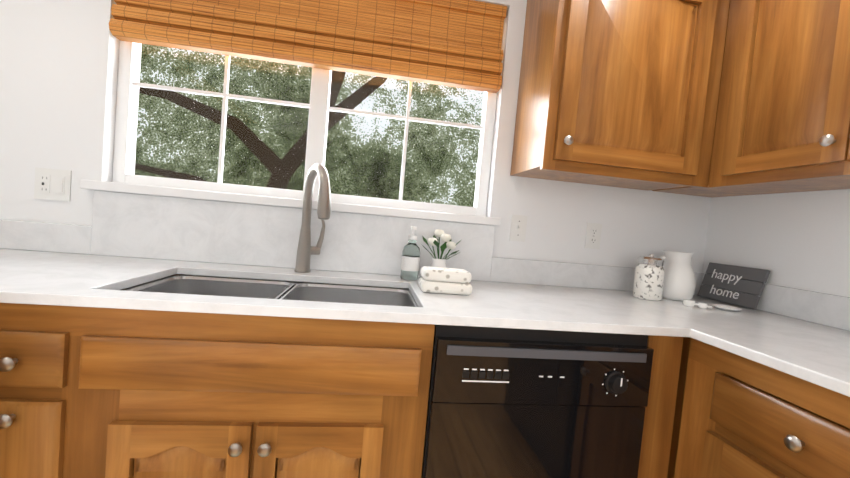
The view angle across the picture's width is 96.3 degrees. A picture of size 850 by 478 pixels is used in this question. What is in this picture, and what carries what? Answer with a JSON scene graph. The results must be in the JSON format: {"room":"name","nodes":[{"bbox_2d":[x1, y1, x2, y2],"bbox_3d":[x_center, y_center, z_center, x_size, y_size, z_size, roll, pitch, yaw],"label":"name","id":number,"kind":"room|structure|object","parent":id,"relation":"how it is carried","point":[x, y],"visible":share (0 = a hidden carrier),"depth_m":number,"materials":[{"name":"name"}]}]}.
{"room":"kitchen","nodes":[
{"label":"kitchen","id":0,"kind":"room"},
{"bbox_2d":[0,0,710,290],"bbox_3d":[-0.480,-0.344,1.597,3.965,2.750,0.150,5,2,-8],"label":"wall","id":1,"kind":"structure","parent":0,"point":[59,60],"depth_m":1.42,"materials":[{"name":"white paint"}]},
{"bbox_2d":[34,167,71,201],"bbox_3d":[-1.372,-0.200,1.401,0.116,0.114,0.009,5,2,-8],"label":"outlet","id":2,"kind":"object","parent":1,"relation":"attached to","point":[52,184],"visible":1,"depth_m":1.40,"materials":[{"name":"white plastic"}]},
{"bbox_2d":[80,179,500,225],"bbox_3d":[-0.475,-0.139,1.542,1.602,0.034,0.089,5,2,-8],"label":"window sill","id":3,"kind":"structure","parent":1,"relation":"attached to","point":[236,198],"depth_m":1.48,"materials":[{"name":"white"}]},
{"bbox_2d":[112,25,503,216],"bbox_3d":[-0.440,-0.605,1.599,1.510,0.893,0.060,5,2,-8],"label":"window","id":4,"kind":"structure","parent":1,"relation":"in","point":[129,84],"depth_m":1.57,"materials":[{"name":"white plastic"}]},
{"bbox_2d":[109,0,506,92],"bbox_3d":[-0.403,-0.866,1.507,1.489,0.356,0.074,5,2,-8],"label":"blind","id":5,"kind":"object","parent":4,"relation":"attached to","point":[454,43],"visible":0.88,"depth_m":1.51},
{"bbox_2d":[509,214,526,241],"bbox_3d":[0.407,-0.047,1.650,0.070,0.114,0.016,5,2,-8],"label":"switch plate","id":6,"kind":"object","parent":1,"relation":"attached to","point":[518,228],"visible":1,"depth_m":1.65,"materials":[{"name":"white plastic"}]},
{"bbox_2d":[585,223,601,248],"bbox_3d":[0.755,-0.013,1.703,0.070,0.114,0.008,5,2,-8],"label":"duplex electrical outlet","id":7,"kind":"object","parent":1,"relation":"attached to","point":[593,236],"visible":1,"depth_m":1.70,"materials":[{"name":"white plastic"}]},
{"bbox_2d":[510,0,729,190],"bbox_3d":[0.737,-0.665,1.482,0.681,0.882,0.366,5,2,-8],"label":"upper cabinet","id":8,"kind":"object","parent":1,"relation":"attached to","point":[619,93],"visible":1,"depth_m":1.35,"materials":[{"name":"brown wood"}]},
{"bbox_2d":[702,189,849,296],"bbox_3d":[1.730,-0.063,-0.526,0.150,2.750,4.680,5,2,-8],"label":"wall","id":9,"kind":"structure","parent":0,"point":[798,240],"depth_m":1.43,"materials":[{"name":"white paint"}]},
{"bbox_2d":[652,186,751,196],"bbox_3d":[1.226,-0.607,1.541,0.346,0.824,0.386,5,2,-8],"label":"upper cabinet","id":10,"kind":"object","parent":9,"relation":"attached to","point":[704,192],"depth_m":1.63,"materials":[{"name":"brown wood"}]},
{"bbox_2d":[696,0,849,194],"bbox_3d":[1.302,-0.590,1.000,0.346,0.848,0.849,5,2,-8],"label":"upper cabinet","id":11,"kind":"object","parent":9,"relation":"attached to","point":[782,124],"depth_m":1.17,"materials":[{"name":"brown wood"}]},
{"bbox_3d":[-0.277,1.201,-0.734,4.065,0.100,5.080,5,2,-8],"label":"floor","id":12,"kind":"structure","parent":0,"visible":0},
{"bbox_2d":[0,274,195,477],"bbox_3d":[-1.021,0.561,1.167,0.260,0.888,0.630,5,2,-8],"label":"base cabinet","id":13,"kind":"object","parent":12,"relation":"on","point":[48,353],"depth_m":0.87,"materials":[{"name":"brown wood"}]},
{"bbox_2d":[0,190,825,337],"bbox_3d":[-0.455,0.028,1.200,3.661,0.265,0.678,5,2,-8],"label":"countertop","id":14,"kind":"structure","parent":13,"relation":"on","point":[125,240],"depth_m":1.41,"materials":[{"name":"white stone"}]},
{"bbox_2d":[122,275,417,306],"bbox_3d":[-0.439,0.258,1.172,0.821,0.183,0.421,5,2,-8],"label":"sink basin","id":15,"kind":"object","parent":14,"relation":"in","point":[224,286],"visible":0.21,"depth_m":1.34,"materials":[{"name":"silver metal"}]},
{"bbox_2d":[294,163,330,272],"bbox_3d":[-0.403,-0.070,1.377,0.136,0.404,0.226,5,2,-8],"label":"faucet","id":16,"kind":"object","parent":14,"relation":"on","point":[306,250],"visible":1,"depth_m":1.43,"materials":[{"name":"silver metal"}]},
{"bbox_2d":[400,226,419,279],"bbox_3d":[-0.054,0.054,1.498,0.071,0.208,0.071,5,2,-8],"label":"soap dispenser","id":17,"kind":"object","parent":14,"relation":"on","point":[410,260],"visible":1,"depth_m":1.47,"materials":[{"name":"clear glass"}]},
{"bbox_2d":[422,229,459,267],"bbox_3d":[0.061,0.065,1.513,0.169,0.205,0.143,5,2,-8],"label":"vase","id":18,"kind":"object","parent":14,"relation":"on","point":[449,244],"visible":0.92,"depth_m":1.49,"materials":[{"name":"white ceramic"}]},
{"bbox_2d":[418,266,471,294],"bbox_3d":[0.068,0.140,1.288,0.170,0.076,0.110,5,2,-8],"label":"folded towel","id":19,"kind":"object","parent":14,"relation":"on","point":[444,280],"visible":1,"depth_m":1.24,"materials":[{"name":"white fabric"}]},
{"bbox_2d":[632,254,664,300],"bbox_3d":[0.908,0.150,1.541,0.104,0.181,0.104,5,2,-8],"label":"jar","id":20,"kind":"object","parent":14,"relation":"on","point":[649,277],"visible":1,"depth_m":1.50,"materials":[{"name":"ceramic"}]},
{"bbox_2d":[660,251,695,300],"bbox_3d":[1.040,0.150,1.594,0.174,0.200,0.144,5,2,-8],"label":"pitcher","id":21,"kind":"object","parent":14,"relation":"on","point":[679,282],"visible":0.69,"depth_m":1.54,"materials":[{"name":"white ceramic"}]},
{"bbox_2d":[683,299,711,308],"bbox_3d":[1.017,0.243,1.425,0.077,0.024,0.068,5,2,-8],"label":"cups","id":22,"kind":"object","parent":14,"relation":"on","point":[689,303],"visible":1,"depth_m":1.42,"materials":[{"name":"white ceramic"}]},
{"bbox_2d":[711,304,741,310],"bbox_3d":[1.133,0.260,1.431,0.092,0.011,0.092,5,2,-8],"label":"dish","id":23,"kind":"object","parent":14,"relation":"on","point":[725,307],"visible":1,"depth_m":1.43,"materials":[{"name":"white ceramic"}]},
{"bbox_2d":[697,262,769,308],"bbox_3d":[1.289,0.190,1.600,0.061,0.158,0.260,5,2,-8],"label":"home sign","id":24,"kind":"object","parent":14,"relation":"on","point":[739,285],"visible":1,"depth_m":1.58,"materials":[{"name":"grey wood"}]},
{"bbox_2d":[56,322,428,477],"bbox_3d":[-0.487,0.719,1.248,0.857,0.660,0.630,5,2,-8],"label":"base cabinet","id":25,"kind":"object","parent":12,"relation":"on","point":[89,392],"depth_m":0.93,"materials":[{"name":"brown wood"}]},
{"bbox_2d":[421,325,653,477],"bbox_3d":[0.258,0.668,1.315,0.612,0.886,0.636,5,2,-8],"label":"dishwasher","id":26,"kind":"object","parent":12,"relation":"on","point":[514,403],"visible":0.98,"depth_m":1.02,"materials":[{"name":"black metal"}]},
{"bbox_2d":[638,335,703,477],"bbox_3d":[0.992,0.728,1.384,0.637,0.888,0.764,5,2,-8],"label":"base cabinet","id":27,"kind":"object","parent":12,"relation":"on","point":[669,427],"depth_m":1.10,"materials":[{"name":"brown wood"}]},
{"bbox_2d":[692,343,849,477],"bbox_3d":[1.068,0.758,0.827,0.637,0.888,0.465,5,2,-8],"label":"base cabinet","id":28,"kind":"object","parent":12,"relation":"on","point":[754,419],"depth_m":0.87,"materials":[{"name":"brown wood"}]},
{"bbox_2d":[692,290,849,396],"bbox_3d":[1.097,0.247,0.824,0.666,0.131,0.510,5,2,-8],"label":"countertop","id":29,"kind":"structure","parent":28,"relation":"on","point":[806,337],"depth_m":1.08,"materials":[{"name":"white stone"}]},
{"label":"outside","id":30,"kind":"structure","parent":0,"visible":0},
{"bbox_2d":[134,44,483,206],"bbox_3d":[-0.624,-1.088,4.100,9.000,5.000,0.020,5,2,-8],"label":"foliage","id":31,"kind":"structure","parent":30,"point":[177,155],"depth_m":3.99,"materials":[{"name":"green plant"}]},
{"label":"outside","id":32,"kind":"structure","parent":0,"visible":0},
{"bbox_2d":[135,70,386,188],"bbox_3d":[-0.587,-0.816,3.705,4.813,3.110,0.220,5,2,-8],"label":"branches","id":33,"kind":"object","parent":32,"point":[265,155],"depth_m":3.53,"materials":[{"name":"brown plant"}]}
]}

